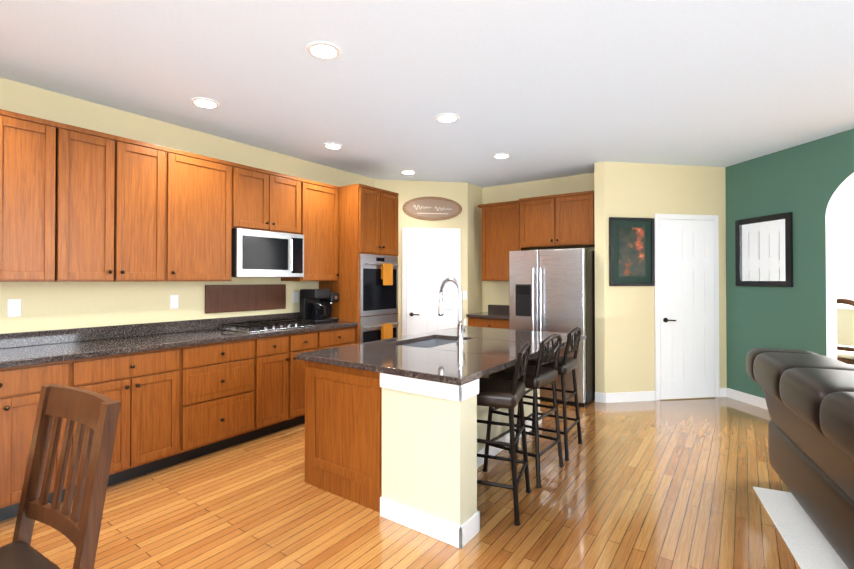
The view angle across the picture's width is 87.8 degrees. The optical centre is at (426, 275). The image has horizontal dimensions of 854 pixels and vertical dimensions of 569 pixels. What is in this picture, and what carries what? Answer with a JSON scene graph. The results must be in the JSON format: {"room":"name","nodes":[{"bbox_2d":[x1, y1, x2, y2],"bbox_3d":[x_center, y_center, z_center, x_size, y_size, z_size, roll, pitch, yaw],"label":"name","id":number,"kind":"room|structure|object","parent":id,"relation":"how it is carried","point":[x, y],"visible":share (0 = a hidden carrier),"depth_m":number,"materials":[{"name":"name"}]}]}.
{"room":"kitchen","nodes":[
{"label":"kitchen","id":0,"kind":"room"},
{"bbox_2d":[0,77,374,333],"bbox_3d":[-2.965,0.048,2.971,0.120,2.780,10.520,0,-1,36],"label":"wall","id":1,"kind":"structure","parent":0,"point":[55,305],"depth_m":3.61,"materials":[{"name":"beige paint"}]},
{"bbox_2d":[7,299,20,316],"bbox_3d":[-2.831,0.219,3.046,0.007,0.120,0.070,0,-1,36],"label":"electrical outlet plate","id":2,"kind":"object","parent":1,"relation":"attached to","point":[13,307],"depth_m":3.04,"materials":[{"name":"white plastic"}]},
{"bbox_2d":[0,109,71,281],"bbox_3d":[-2.797,-0.498,2.804,0.346,1.070,0.766,0,-1,36],"label":"upper cabinet","id":3,"kind":"object","parent":1,"relation":"attached to","point":[36,153],"depth_m":2.88,"materials":[{"name":"brown wood"}]},
{"bbox_2d":[72,126,179,281],"bbox_3d":[-2.409,-0.493,3.346,0.346,1.070,0.820,0,-1,36],"label":"upper cabinet","id":4,"kind":"object","parent":1,"relation":"attached to","point":[78,204],"depth_m":3.28,"materials":[{"name":"brown wood"}]},
{"bbox_2d":[0,312,299,347],"bbox_3d":[-3.005,0.437,2.785,0.020,0.100,5.976,0,-1,36],"label":"backsplash","id":5,"kind":"structure","parent":1,"relation":"attached to","point":[61,336],"depth_m":3.53,"materials":[{"name":"grey stone"}]},
{"bbox_2d":[170,295,177,308],"bbox_3d":[-2.221,0.227,3.900,0.007,0.120,0.070,0,-1,36],"label":"electrical outlet plate","id":6,"kind":"object","parent":1,"relation":"attached to","point":[173,298],"depth_m":3.89,"materials":[{"name":"white plastic"}]},
{"bbox_2d":[176,150,243,280],"bbox_3d":[-2.047,-0.489,3.853,0.346,1.070,0.695,0,-1,36],"label":"upper cabinet","id":7,"kind":"object","parent":1,"relation":"attached to","point":[211,189],"depth_m":3.80,"materials":[{"name":"brown wood"}]},
{"bbox_2d":[205,284,285,313],"bbox_3d":[-1.798,0.219,4.471,0.026,0.265,0.880,0,-1,36],"label":"board","id":8,"kind":"object","parent":1,"relation":"attached to","point":[227,298],"visible":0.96,"depth_m":4.42,"materials":[{"name":"brown wood"}]},
{"bbox_2d":[240,165,303,234],"bbox_3d":[-1.662,-0.727,4.395,0.346,0.585,0.765,0,-1,36],"label":"upper cabinet","id":9,"kind":"object","parent":1,"relation":"attached to","point":[271,201],"depth_m":4.32,"materials":[{"name":"brown wood"}]},
{"bbox_2d":[232,228,303,276],"bbox_3d":[-1.621,-0.207,4.361,0.445,0.435,0.740,0,-1,36],"label":"microwave","id":10,"kind":"object","parent":9,"relation":"attached to","point":[257,253],"visible":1,"depth_m":4.20,"materials":[{"name":"silver metal"}]},
{"bbox_2d":[293,292,298,302],"bbox_3d":[-1.465,0.236,4.958,0.007,0.120,0.070,0,-1,36],"label":"electrical outlet plate","id":11,"kind":"object","parent":1,"relation":"attached to","point":[295,294],"depth_m":4.95,"materials":[{"name":"white plastic"}]},
{"bbox_2d":[281,179,338,280],"bbox_3d":[-1.307,-0.480,4.889,0.346,1.070,0.592,0,-1,36],"label":"upper cabinet","id":12,"kind":"object","parent":1,"relation":"attached to","point":[320,199],"depth_m":4.82,"materials":[{"name":"brown wood"}]},
{"bbox_2d":[0,397,800,568],"bbox_3d":[2.722,1.480,1.956,10.700,0.100,15.500,0,-1,36],"label":"floor","id":13,"kind":"structure","parent":0,"point":[665,484],"depth_m":2.72,"materials":[{"name":"brown wood"}]},
{"bbox_2d":[0,360,87,520],"bbox_3d":[-2.691,0.981,2.703,0.620,0.910,0.809,0,-1,36],"label":"base cabinet","id":14,"kind":"object","parent":13,"relation":"on","point":[20,388],"depth_m":2.62,"materials":[{"name":"brown wood"}]},
{"bbox_2d":[0,384,120,568],"bbox_3d":[-1.330,0.914,1.327,0.490,1.020,0.557,0,-1,31],"label":"dining chair","id":15,"kind":"object","parent":13,"relation":"on","point":[96,414],"visible":1,"depth_m":1.51,"materials":[{"name":"brown wood"}]},
{"bbox_2d":[88,348,183,485],"bbox_3d":[-2.319,0.986,3.225,0.620,0.910,0.742,0,-1,36],"label":"base cabinet","id":16,"kind":"object","parent":13,"relation":"on","point":[149,386],"depth_m":3.15,"materials":[{"name":"brown wood"}]},
{"bbox_2d":[0,321,357,367],"bbox_3d":[-2.750,0.505,2.602,0.646,0.040,5.976,0,-1,36],"label":"countertop","id":17,"kind":"structure","parent":16,"relation":"on","point":[79,349],"depth_m":3.23,"materials":[{"name":"grey stone"}]},
{"bbox_2d":[217,318,314,332],"bbox_3d":[-1.541,0.472,4.298,0.490,0.053,0.740,0,-1,36],"label":"cooktop","id":18,"kind":"object","parent":17,"relation":"in","point":[271,324],"visible":1,"depth_m":4.18,"materials":[{"name":"silver metal"}]},
{"bbox_2d":[300,289,330,323],"bbox_3d":[-1.207,0.324,4.835,0.291,0.360,0.220,0,-1,36],"label":"coffee maker","id":19,"kind":"object","parent":17,"relation":"on","point":[312,308],"visible":0.94,"depth_m":4.78,"materials":[{"name":"black plastic"}]},
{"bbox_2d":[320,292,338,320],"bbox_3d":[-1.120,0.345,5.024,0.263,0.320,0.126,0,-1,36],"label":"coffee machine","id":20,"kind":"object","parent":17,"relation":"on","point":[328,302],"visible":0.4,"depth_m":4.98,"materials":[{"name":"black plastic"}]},
{"bbox_2d":[184,336,263,460],"bbox_3d":[-1.921,0.991,3.782,0.620,0.910,0.759,0,-1,36],"label":"base cabinet","id":21,"kind":"object","parent":13,"relation":"on","point":[184,390],"depth_m":3.62,"materials":[{"name":"brown wood"}]},
{"bbox_2d":[264,332,327,435],"bbox_3d":[-1.516,0.995,4.348,0.620,0.910,0.768,0,-1,36],"label":"base cabinet","id":22,"kind":"object","parent":13,"relation":"on","point":[284,374],"depth_m":4.12,"materials":[{"name":"brown wood"}]},
{"bbox_2d":[328,328,354,347],"bbox_3d":[-1.197,0.999,4.794,0.620,0.910,0.596,0,-1,36],"label":"base cabinet","id":23,"kind":"object","parent":13,"relation":"on","point":[337,337],"depth_m":4.68,"materials":[{"name":"brown wood"}]},
{"bbox_2d":[319,183,398,343],"bbox_3d":[-0.778,0.224,5.297,0.724,2.470,0.690,0,-1,36],"label":"tall cabinet","id":24,"kind":"object","parent":13,"relation":"on","point":[365,286],"visible":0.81,"depth_m":5.01,"materials":[{"name":"brown wood"}]},
{"bbox_2d":[305,337,586,548],"bbox_3d":[0.282,1.014,3.633,1.344,0.860,2.245,0,-1,36],"label":"kitchen island","id":25,"kind":"object","parent":13,"relation":"on","point":[394,430],"depth_m":2.62,"materials":[{"name":"beige paint"}]},
{"bbox_2d":[296,341,516,384],"bbox_3d":[-0.156,0.559,2.994,1.330,0.040,0.730,0,-1,36],"label":"island countertop","id":26,"kind":"structure","parent":25,"relation":"on","point":[442,366],"depth_m":2.82,"materials":[{"name":"stone"}]},
{"bbox_2d":[432,337,554,356],"bbox_3d":[0.508,0.562,3.411,0.735,0.040,0.720,0,-1,36],"label":"island countertop","id":27,"kind":"structure","parent":25,"relation":"on","point":[474,344],"depth_m":3.37,"materials":[{"name":"brown stone"}]},
{"bbox_2d":[438,277,465,343],"bbox_3d":[0.210,0.275,3.656,0.245,0.540,0.113,0,-1,36],"label":"faucet","id":28,"kind":"object","parent":27,"relation":"on","point":[460,330],"depth_m":3.58,"materials":[{"name":"silver metal"}]},
{"bbox_2d":[420,325,586,344],"bbox_3d":[0.719,0.569,4.219,1.330,0.040,0.840,0,-1,36],"label":"island countertop","id":29,"kind":"structure","parent":25,"relation":"on","point":[461,333],"depth_m":4.11,"materials":[{"name":"stone"}]},
{"bbox_2d":[466,305,508,328],"bbox_3d":[0.996,0.940,6.043,0.695,1.050,0.655,0,-1,36],"label":"base cabinet","id":30,"kind":"object","parent":13,"relation":"on","point":[495,316],"visible":0.1,"depth_m":5.90,"materials":[{"name":"brown wood"}]},
{"bbox_2d":[477,342,530,525],"bbox_3d":[0.415,0.925,2.839,0.484,1.026,0.458,0,-1,22],"label":"bar stool","id":31,"kind":"object","parent":13,"relation":"on","point":[504,393],"visible":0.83,"depth_m":2.67,"materials":[{"name":"grey metal"}]},
{"bbox_2d":[483,334,563,487],"bbox_3d":[0.731,0.930,3.322,0.491,1.026,0.472,0,-1,36],"label":"bar stool","id":32,"kind":"object","parent":13,"relation":"on","point":[538,376],"visible":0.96,"depth_m":3.22,"materials":[{"name":"grey metal"}]},
{"bbox_2d":[515,327,582,460],"bbox_3d":[1.042,0.934,3.776,0.495,1.026,0.479,0,-1,36],"label":"bar stool","id":33,"kind":"object","parent":13,"relation":"on","point":[565,365],"visible":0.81,"depth_m":3.66,"materials":[{"name":"grey metal"}]},
{"bbox_2d":[509,248,604,407],"bbox_3d":[1.635,0.577,5.424,1.030,1.765,0.893,0,-1,36],"label":"refrigerator","id":34,"kind":"object","parent":13,"relation":"on","point":[551,290],"depth_m":5.09,"materials":[{"name":"silver metal"}]},
{"bbox_2d":[753,487,847,568],"bbox_3d":[2.523,1.419,1.494,1.830,0.013,2.500,0,-1,25],"label":"rug","id":35,"kind":"object","parent":13,"relation":"on","point":[807,543],"visible":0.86,"depth_m":2.46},
{"bbox_2d":[746,348,853,568],"bbox_3d":[2.369,0.947,1.980,1.168,0.918,2.249,0,-1,25],"label":"sofa","id":36,"kind":"object","parent":35,"relation":"on","point":[809,397],"visible":1,"depth_m":2.26,"materials":[{"name":"leather"}]},
{"bbox_2d":[837,298,853,364],"bbox_3d":[5.102,0.861,5.315,0.599,1.202,0.554,0,-1,-24],"label":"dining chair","id":37,"kind":"object","parent":13,"relation":"on","point":[845,326],"visible":0.31,"depth_m":5.20,"materials":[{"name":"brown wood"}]},
{"bbox_2d":[375,179,467,336],"bbox_3d":[-0.080,0.076,6.176,1.301,2.780,0.100,0,-1,-9],"label":"wall","id":38,"kind":"structure","parent":0,"point":[408,190],"depth_m":6.15,"materials":[{"name":"beige paint"}]},
{"bbox_2d":[402,227,460,335],"bbox_3d":[0.063,0.401,6.136,0.820,2.130,0.018,0,-1,-9],"label":"door frame","id":39,"kind":"structure","parent":38,"relation":"attached to","point":[458,247],"depth_m":6.11,"materials":[{"name":"white wood"}]},
{"bbox_2d":[407,232,455,334],"bbox_3d":[0.063,0.427,6.137,0.503,2.055,0.503,0,-1,36],"label":"pantry door","id":40,"kind":"structure","parent":38,"relation":"in","point":[431,262],"depth_m":6.13,"materials":[{"name":"white wood"}]},
{"bbox_2d":[402,197,461,220],"bbox_3d":[0.079,-0.934,6.143,0.840,0.330,0.031,0,-1,-9],"label":"sign","id":41,"kind":"object","parent":38,"relation":"attached to","point":[432,208],"visible":1,"depth_m":6.13,"materials":[{"name":"brown wood"}]},
{"bbox_2d":[462,291,466,298],"bbox_3d":[0.526,0.267,6.218,0.060,0.120,0.011,0,-1,-9],"label":"switch plate","id":42,"kind":"object","parent":38,"relation":"attached to","point":[464,294],"visible":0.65,"depth_m":6.22,"materials":[{"name":"white plastic"}]},
{"bbox_2d":[0,0,853,187],"bbox_3d":[2.722,-1.400,1.982,10.700,0.100,15.500,0,-1,36],"label":"ceiling","id":43,"kind":"structure","parent":0,"point":[541,89],"depth_m":2.97,"materials":[{"name":"white paint"}]},
{"bbox_2d":[191,98,218,108],"bbox_3d":[-1.713,-1.332,3.428,0.198,0.010,0.198,0,-1,27],"label":"recessed light","id":44,"kind":"object","parent":43,"relation":"in","point":[201,102],"depth_m":3.42,"materials":[{"name":"white"}]},
{"bbox_2d":[306,41,340,59],"bbox_3d":[-0.614,-1.339,2.644,0.198,0.010,0.198,0,-1,27],"label":"recessed light","id":45,"kind":"object","parent":43,"relation":"in","point":[322,50],"depth_m":2.63,"materials":[{"name":"white glass"}]},
{"bbox_2d":[323,143,342,148],"bbox_3d":[-0.956,-1.323,4.522,0.198,0.010,0.198,0,-1,27],"label":"recessed light","id":46,"kind":"object","parent":43,"relation":"in","point":[327,145],"depth_m":4.50,"materials":[{"name":"white"}]},
{"bbox_2d":[400,170,415,173],"bbox_3d":[-0.238,-1.313,5.631,0.198,0.010,0.198,0,-1,27],"label":"recessed light","id":47,"kind":"object","parent":43,"relation":"in","point":[404,171],"depth_m":5.61,"materials":[{"name":"white glass"}]},
{"bbox_2d":[435,113,458,122],"bbox_3d":[0.170,-1.330,3.742,0.198,0.010,0.198,0,-1,27],"label":"recessed light","id":48,"kind":"object","parent":43,"relation":"in","point":[446,117],"depth_m":3.71,"materials":[{"name":"white glass"}]},
{"bbox_2d":[493,153,510,157],"bbox_3d":[0.820,-1.320,4.876,0.198,0.010,0.198,0,-1,27],"label":"recessed light","id":49,"kind":"object","parent":43,"relation":"in","point":[499,155],"depth_m":4.85,"materials":[{"name":"white glass"}]},
{"bbox_2d":[468,183,481,313],"bbox_3d":[0.655,0.079,6.438,0.100,2.780,0.430,0,-1,36],"label":"wall","id":50,"kind":"structure","parent":0,"point":[474,252],"depth_m":6.40,"materials":[{"name":"beige paint"}]},
{"bbox_2d":[482,173,594,311],"bbox_3d":[1.185,0.078,6.397,2.890,2.780,0.120,0,-1,36],"label":"wall","id":51,"kind":"structure","parent":0,"point":[495,292],"depth_m":6.25,"materials":[{"name":"beige paint"}]},
{"bbox_2d":[481,200,522,280],"bbox_3d":[1.094,-0.469,6.176,0.589,1.070,0.346,0,-1,36],"label":"upper cabinet","id":52,"kind":"object","parent":51,"relation":"attached to","point":[499,220],"depth_m":6.06,"materials":[{"name":"brown wood"}]},
{"bbox_2d":[517,190,594,249],"bbox_3d":[1.713,-0.688,5.681,0.944,0.640,0.436,0,-1,36],"label":"upper cabinet","id":53,"kind":"object","parent":51,"relation":"attached to","point":[559,221],"depth_m":5.50,"materials":[{"name":"brown wood"}]},
{"bbox_2d":[594,162,604,392],"bbox_3d":[2.142,0.069,5.345,0.110,2.780,0.480,0,-1,36],"label":"wall","id":54,"kind":"structure","parent":0,"point":[599,280],"depth_m":5.15,"materials":[{"name":"beige paint"}]},
{"bbox_2d":[604,162,853,399],"bbox_3d":[4.751,0.072,5.619,5.500,2.780,0.140,0,-1,-9],"label":"wall","id":55,"kind":"structure","parent":0,"point":[638,190],"depth_m":5.21,"materials":[{"name":"beige paint"}]},
{"bbox_2d":[605,391,654,402],"bbox_3d":[2.359,1.403,5.151,0.630,0.110,0.015,0,-1,-9],"label":"baseboard","id":56,"kind":"structure","parent":55,"relation":"attached to","point":[629,396],"depth_m":5.14,"materials":[{"name":"white wood"}]},
{"bbox_2d":[609,217,654,285],"bbox_3d":[2.382,-0.280,5.160,0.565,0.795,0.030,0,-1,-9],"label":"picture frame","id":57,"kind":"object","parent":55,"relation":"attached to","point":[631,251],"visible":0.98,"depth_m":5.16,"materials":[{"name":"black plastic"}]},
{"bbox_2d":[654,214,719,400],"bbox_3d":[3.094,0.364,5.280,0.850,2.190,0.018,0,-1,-9],"label":"door frame","id":58,"kind":"structure","parent":55,"relation":"attached to","point":[658,217],"depth_m":5.25,"materials":[{"name":"white wood"}]},
{"bbox_2d":[660,219,714,398],"bbox_3d":[3.094,0.389,5.280,0.524,2.115,0.524,0,-1,36],"label":"hall door","id":59,"kind":"structure","parent":55,"relation":"in","point":[687,338],"depth_m":5.27,"materials":[{"name":"white wood"}]},
{"bbox_2d":[719,388,726,396],"bbox_3d":[3.564,1.404,5.351,0.094,0.110,0.015,0,-1,-9],"label":"baseboard","id":60,"kind":"structure","parent":55,"relation":"attached to","point":[723,392],"depth_m":5.34,"materials":[{"name":"white wood"}]},
{"bbox_2d":[725,129,852,397],"bbox_3d":[3.757,0.064,4.741,0.960,2.780,1.058,0,-1,36],"label":"wall","id":61,"kind":"structure","parent":0,"point":[808,184],"depth_m":4.55,"materials":[{"name":"green paint"}]},
{"bbox_2d":[727,388,767,409],"bbox_3d":[3.713,1.399,4.793,0.015,0.110,1.134,0,-1,-9],"label":"baseboard","id":62,"kind":"structure","parent":61,"relation":"attached to","point":[757,401],"depth_m":5.07,"materials":[{"name":"white wood"}]},
{"bbox_2d":[735,212,792,286],"bbox_3d":[3.690,-0.270,4.888,0.030,0.770,0.670,0,-1,-9],"label":"mirror","id":63,"kind":"object","parent":61,"relation":"attached to","point":[763,251],"visible":0.98,"depth_m":4.85,"materials":[{"name":"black mirror"}]}
]}

